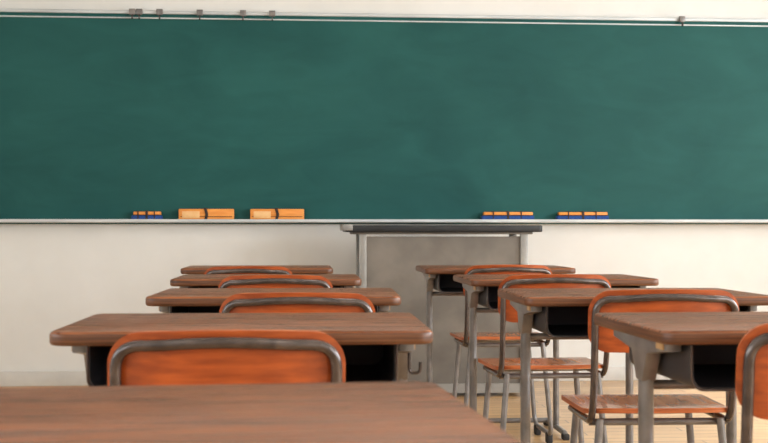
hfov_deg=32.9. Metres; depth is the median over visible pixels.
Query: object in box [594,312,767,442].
school desk
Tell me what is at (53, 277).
wall
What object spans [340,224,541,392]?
lectern
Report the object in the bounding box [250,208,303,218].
eraser
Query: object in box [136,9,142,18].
hook
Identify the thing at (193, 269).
school desk
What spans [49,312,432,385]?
school desk
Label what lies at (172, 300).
school desk
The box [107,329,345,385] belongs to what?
chair
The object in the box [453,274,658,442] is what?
school desk
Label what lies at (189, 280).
school desk
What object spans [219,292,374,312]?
chair
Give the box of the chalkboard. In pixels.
[0,8,767,223]
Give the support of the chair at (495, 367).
on the floor
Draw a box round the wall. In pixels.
[0,0,767,371]
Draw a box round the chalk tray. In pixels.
[0,219,767,222]
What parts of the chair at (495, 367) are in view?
leg frame, rail, seat, rail, backrest, leg frame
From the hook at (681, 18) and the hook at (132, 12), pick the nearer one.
the hook at (132, 12)
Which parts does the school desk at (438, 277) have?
post, post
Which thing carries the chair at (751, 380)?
on the floor
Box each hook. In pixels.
[129,8,135,18]
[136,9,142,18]
[156,9,162,19]
[197,9,202,19]
[240,10,245,20]
[269,10,274,20]
[679,16,684,25]
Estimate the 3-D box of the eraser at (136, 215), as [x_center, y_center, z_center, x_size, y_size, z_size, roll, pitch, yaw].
[-1.357,-0.034,7.443,0.175,0.055,0.055,0,0,-5]
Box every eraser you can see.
[131,211,162,218]
[179,208,233,218]
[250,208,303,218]
[481,211,533,218]
[556,211,608,218]
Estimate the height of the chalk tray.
0.022 m
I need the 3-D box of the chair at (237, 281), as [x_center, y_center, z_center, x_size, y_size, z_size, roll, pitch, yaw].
[-0.360,0.548,4.393,0.396,0.751,0.446,0,0,-3]
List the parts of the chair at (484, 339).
leg frame, seat, rail, rail, backrest, leg frame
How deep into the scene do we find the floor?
6.24 m
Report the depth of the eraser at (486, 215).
7.59 m
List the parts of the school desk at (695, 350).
post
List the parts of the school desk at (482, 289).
post, post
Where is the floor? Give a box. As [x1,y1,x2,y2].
[0,380,767,442]
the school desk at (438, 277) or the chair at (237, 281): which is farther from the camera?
the school desk at (438, 277)
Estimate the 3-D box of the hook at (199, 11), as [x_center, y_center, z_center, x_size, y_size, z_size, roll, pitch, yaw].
[-1.060,-1.189,7.475,0.036,0.062,0.032,0,0,-5]
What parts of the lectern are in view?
rail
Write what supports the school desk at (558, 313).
on the floor
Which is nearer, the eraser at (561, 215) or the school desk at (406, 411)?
the school desk at (406, 411)
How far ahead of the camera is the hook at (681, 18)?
7.71 m
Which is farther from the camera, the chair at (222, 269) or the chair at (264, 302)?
the chair at (222, 269)
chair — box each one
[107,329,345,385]
[204,266,291,273]
[218,275,332,287]
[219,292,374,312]
[450,265,552,442]
[478,274,610,442]
[561,289,738,442]
[735,323,767,442]
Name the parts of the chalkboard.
frame, hanging rail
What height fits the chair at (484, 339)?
0.753 m
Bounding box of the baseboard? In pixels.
[0,366,669,386]
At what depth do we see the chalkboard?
7.59 m
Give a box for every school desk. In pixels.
[0,381,521,442]
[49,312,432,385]
[145,288,400,312]
[170,274,361,287]
[180,265,332,273]
[416,265,575,439]
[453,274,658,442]
[498,288,767,442]
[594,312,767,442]
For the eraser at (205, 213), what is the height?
0.072 m
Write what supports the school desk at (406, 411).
on the floor
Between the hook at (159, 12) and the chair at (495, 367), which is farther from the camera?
the hook at (159, 12)
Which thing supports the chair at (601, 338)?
on the floor
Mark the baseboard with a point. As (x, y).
(614, 373)
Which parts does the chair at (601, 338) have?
leg frame, seat, rail, backrest, leg frame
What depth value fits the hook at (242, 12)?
7.49 m
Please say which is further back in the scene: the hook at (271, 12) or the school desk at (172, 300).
the hook at (271, 12)
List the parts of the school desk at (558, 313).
post, post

